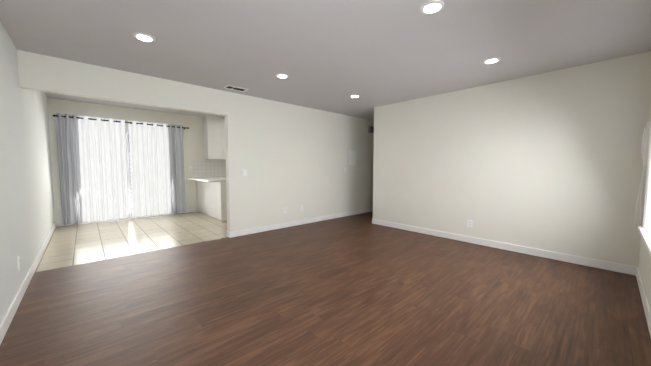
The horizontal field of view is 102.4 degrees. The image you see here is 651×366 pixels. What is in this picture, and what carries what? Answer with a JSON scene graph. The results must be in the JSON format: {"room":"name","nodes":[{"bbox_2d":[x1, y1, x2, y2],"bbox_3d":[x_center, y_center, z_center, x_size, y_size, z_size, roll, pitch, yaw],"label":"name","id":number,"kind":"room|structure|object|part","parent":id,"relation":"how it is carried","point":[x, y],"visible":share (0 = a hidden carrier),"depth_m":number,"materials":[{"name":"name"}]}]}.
{"room":"living room","nodes":[
{"label":"living room","id":0,"kind":"room"},
{"bbox_2d":[0,21,54,323],"bbox_3d":[-2.828,-0.317,2.265,0.120,2.750,7.951,-3,5,-43],"label":"wall","id":1,"kind":"structure","parent":0,"point":[26,199],"depth_m":2.62,"materials":[{"name":"paint"}]},
{"bbox_2d":[17,256,19,270],"bbox_3d":[-2.795,0.733,2.387,0.009,0.116,0.072,-3,5,-43],"label":"electrical outlet","id":2,"kind":"object","parent":1,"relation":"attached to","point":[18,259],"visible":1,"depth_m":2.37,"materials":[{"name":"white plastic"}]},
{"bbox_2d":[0,222,55,344],"bbox_3d":[-2.781,1.003,2.391,0.014,0.100,7.711,-3,5,-43],"label":"baseboard","id":3,"kind":"structure","parent":1,"relation":"attached to","point":[8,317],"depth_m":2.37,"materials":[{"name":"white wood"}]},
{"bbox_2d":[47,98,203,224],"bbox_3d":[-3.808,-0.589,6.675,4.420,2.750,0.120,-3,5,-43],"label":"wall","id":4,"kind":"structure","parent":0,"point":[193,147],"depth_m":5.98,"materials":[{"name":"paint"}]},
{"bbox_2d":[53,113,188,224],"bbox_3d":[-4.406,-0.309,5.967,2.434,2.215,0.136,-3,5,-43],"label":"curtain","id":5,"kind":"object","parent":4,"relation":"attached to","point":[92,162],"visible":1,"depth_m":5.77,"materials":[{"name":"white fabric"}]},
{"bbox_2d":[75,130,175,223],"bbox_3d":[-4.529,-0.195,6.019,1.880,2.040,0.105,-3,5,-43],"label":"door","id":6,"kind":"structure","parent":4,"relation":"in","point":[128,176],"depth_m":6.01,"materials":[{"name":"white"}]},
{"bbox_2d":[56,208,194,226],"bbox_3d":[-4.430,0.773,6.097,2.586,0.100,0.014,-3,5,-43],"label":"baseboard","id":7,"kind":"structure","parent":4,"relation":"attached to","point":[59,223],"depth_m":5.38,"materials":[{"name":"white"}]},
{"bbox_2d":[193,159,225,177],"bbox_3d":[-2.853,-0.418,7.479,1.700,0.485,0.008,-3,5,-43],"label":"tile backsplash","id":8,"kind":"structure","parent":4,"relation":"attached to","point":[208,168],"depth_m":7.17,"materials":[{"name":"beige tile"}]},
{"bbox_2d":[203,116,225,159],"bbox_3d":[-2.864,-1.209,7.193,0.840,1.129,0.337,-3,5,-43],"label":"upper cabinet","id":9,"kind":"object","parent":4,"relation":"attached to","point":[214,137],"visible":0.56,"depth_m":6.94,"materials":[{"name":"white wood"}]},
{"bbox_2d":[34,212,226,272],"bbox_3d":[-2.814,0.882,5.590,4.540,0.050,3.197,-3,5,-43],"label":"floor","id":10,"kind":"structure","parent":0,"point":[72,245],"depth_m":4.46,"materials":[{"name":"beige tile"}]},
{"bbox_2d":[197,181,226,220],"bbox_3d":[-2.638,0.358,6.581,0.620,0.876,1.686,-3,5,-43],"label":"base cabinet","id":11,"kind":"object","parent":10,"relation":"on","point":[211,197],"depth_m":6.10,"materials":[{"name":"white wood"}]},
{"bbox_2d":[186,177,225,180],"bbox_3d":[-2.701,-0.093,6.461,0.920,0.040,1.734,-3,5,-43],"label":"countertop","id":12,"kind":"structure","parent":11,"relation":"on","point":[200,178],"depth_m":6.40,"materials":[{"name":"white stone"}]},
{"bbox_2d":[44,92,224,117],"bbox_3d":[-2.833,-1.731,5.457,4.540,0.120,3.124,-3,5,-43],"label":"ceiling","id":13,"kind":"structure","parent":0,"point":[99,101],"depth_m":5.61,"materials":[{"name":"paint"}]},
{"bbox_2d":[17,50,373,231],"bbox_3d":[-0.480,-0.510,5.497,7.720,2.750,0.120,-3,5,-43],"label":"wall","id":14,"kind":"structure","parent":0,"point":[292,158],"depth_m":4.81,"materials":[{"name":"paint"}]},
{"bbox_2d":[226,208,372,237],"bbox_3d":[0.298,0.770,6.294,5.360,0.100,0.148,-3,5,-43],"label":"baseboard","id":15,"kind":"structure","parent":14,"relation":"attached to","point":[269,227],"depth_m":5.29,"materials":[{"name":"white wood"}]},
{"bbox_2d":[347,149,355,165],"bbox_3d":[0.650,-0.615,6.435,0.320,0.410,0.022,-3,5,-43],"label":"breaker panel","id":16,"kind":"object","parent":14,"relation":"attached to","point":[351,157],"visible":1,"depth_m":6.41,"materials":[{"name":"white metal"}]},
{"bbox_2d":[368,126,373,132],"bbox_3d":[1.206,-1.403,6.878,0.180,0.170,0.052,-3,5,-43],"label":"box","id":17,"kind":"object","parent":14,"relation":"attached to","point":[370,129],"visible":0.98,"depth_m":6.84,"materials":[{"name":"grey"}]},
{"bbox_2d":[0,211,650,365],"bbox_3d":[1.092,1.000,3.786,7.840,0.050,4.754,-3,5,-43],"label":"floor","id":18,"kind":"structure","parent":0,"point":[358,290],"depth_m":2.25,"materials":[{"name":"wood"}]},
{"bbox_2d":[0,0,650,119],"bbox_3d":[1.113,-1.519,3.615,7.840,0.120,4.709,-3,5,-43],"label":"ceiling","id":19,"kind":"structure","parent":0,"point":[333,56],"depth_m":2.57,"materials":[{"name":"paint"}]},
{"bbox_2d":[133,33,154,41],"bbox_3d":[-1.736,-1.392,2.507,0.170,0.008,0.170,-3,5,-43],"label":"recessed light","id":20,"kind":"object","parent":19,"relation":"in","point":[143,37],"visible":1,"depth_m":2.49,"materials":[{"name":"white"}]},
{"bbox_2d":[223,85,248,91],"bbox_3d":[-1.417,-1.491,4.136,0.340,0.008,0.190,-3,5,-43],"label":"ceiling vent","id":21,"kind":"object","parent":19,"relation":"in","point":[230,87],"visible":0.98,"depth_m":4.12,"materials":[{"name":"white metal"}]},
{"bbox_2d":[276,74,288,77],"bbox_3d":[-0.588,-1.454,3.562,0.170,0.008,0.170,-3,5,-43],"label":"recessed light","id":22,"kind":"object","parent":19,"relation":"in","point":[282,75],"visible":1,"depth_m":3.56,"materials":[{"name":"white"}]},
{"bbox_2d":[421,0,443,13],"bbox_3d":[0.827,-1.357,2.027,0.170,0.008,0.170,-3,5,-43],"label":"recessed light","id":23,"kind":"object","parent":19,"relation":"in","point":[433,7],"visible":1,"depth_m":2.02,"materials":[{"name":"white"}]},
{"bbox_2d":[483,58,499,63],"bbox_3d":[1.931,-1.417,3.041,0.170,0.008,0.170,-3,5,-43],"label":"recessed light","id":24,"kind":"object","parent":19,"relation":"in","point":[491,60],"visible":1,"depth_m":3.02,"materials":[{"name":"white"}]},
{"bbox_2d":[373,51,650,266],"bbox_3d":[2.289,-0.426,4.209,0.120,2.750,3.648,-3,5,-43],"label":"wall","id":25,"kind":"structure","parent":0,"point":[552,161],"depth_m":3.55,"materials":[{"name":"paint"}]},
{"bbox_2d":[467,220,472,226],"bbox_3d":[2.300,0.644,4.165,0.009,0.116,0.072,-3,5,-43],"label":"electrical outlet","id":26,"kind":"object","parent":25,"relation":"attached to","point":[470,223],"visible":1,"depth_m":4.16,"materials":[{"name":"white plastic"}]},
{"bbox_2d":[372,219,636,275],"bbox_3d":[2.234,0.899,4.252,0.018,0.100,3.662,-3,5,-43],"label":"baseboard","id":27,"kind":"structure","parent":25,"relation":"attached to","point":[612,266],"depth_m":3.64,"materials":[{"name":"white wood"}]},
{"bbox_2d":[638,110,650,309],"bbox_3d":[1.738,-0.239,1.148,5.084,2.750,0.120,-3,5,-43],"label":"wall","id":28,"kind":"structure","parent":0,"point":[644,266],"depth_m":2.43,"materials":[{"name":"paint"}]},
{"bbox_2d":[634,122,649,237],"bbox_3d":[3.292,-0.016,2.720,0.141,1.203,0.064,-3,5,-43],"label":"curtain","id":29,"kind":"object","parent":28,"relation":"attached to","point":[645,144],"visible":0.81,"depth_m":2.67,"materials":[{"name":"white fabric"}]},
{"bbox_3d":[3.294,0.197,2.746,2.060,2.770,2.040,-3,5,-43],"label":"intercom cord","id":30,"kind":"part","parent":29,"relation":"part of","materials":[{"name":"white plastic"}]},
{"bbox_2d":[636,267,650,336],"bbox_3d":[1.646,1.082,1.238,4.936,0.100,0.014,-3,5,-43],"label":"baseboard","id":31,"kind":"structure","parent":28,"relation":"attached to","point":[647,310],"depth_m":2.23,"materials":[{"name":"white wood"}]},
{"bbox_2d":[638,119,650,255],"bbox_3d":[2.613,-0.266,1.981,1.850,1.685,0.160,-3,5,-43],"label":"window","id":32,"kind":"structure","parent":28,"relation":"in","point":[644,227],"depth_m":2.59,"materials":[{"name":"white"}]},
{"bbox_3d":[-4.875,0.815,6.869,7.000,0.040,1.480,-3,5,-43],"label":"ground","id":33,"kind":"structure","parent":0,"visible":0},
{"bbox_2d":[127,134,131,213],"bbox_3d":[-5.443,-0.158,5.876,8.723,2.020,0.060,-3,5,-43],"label":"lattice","id":34,"kind":"object","parent":33,"relation":"on","point":[130,176],"depth_m":6.45,"materials":[{"name":"white"}]}
]}

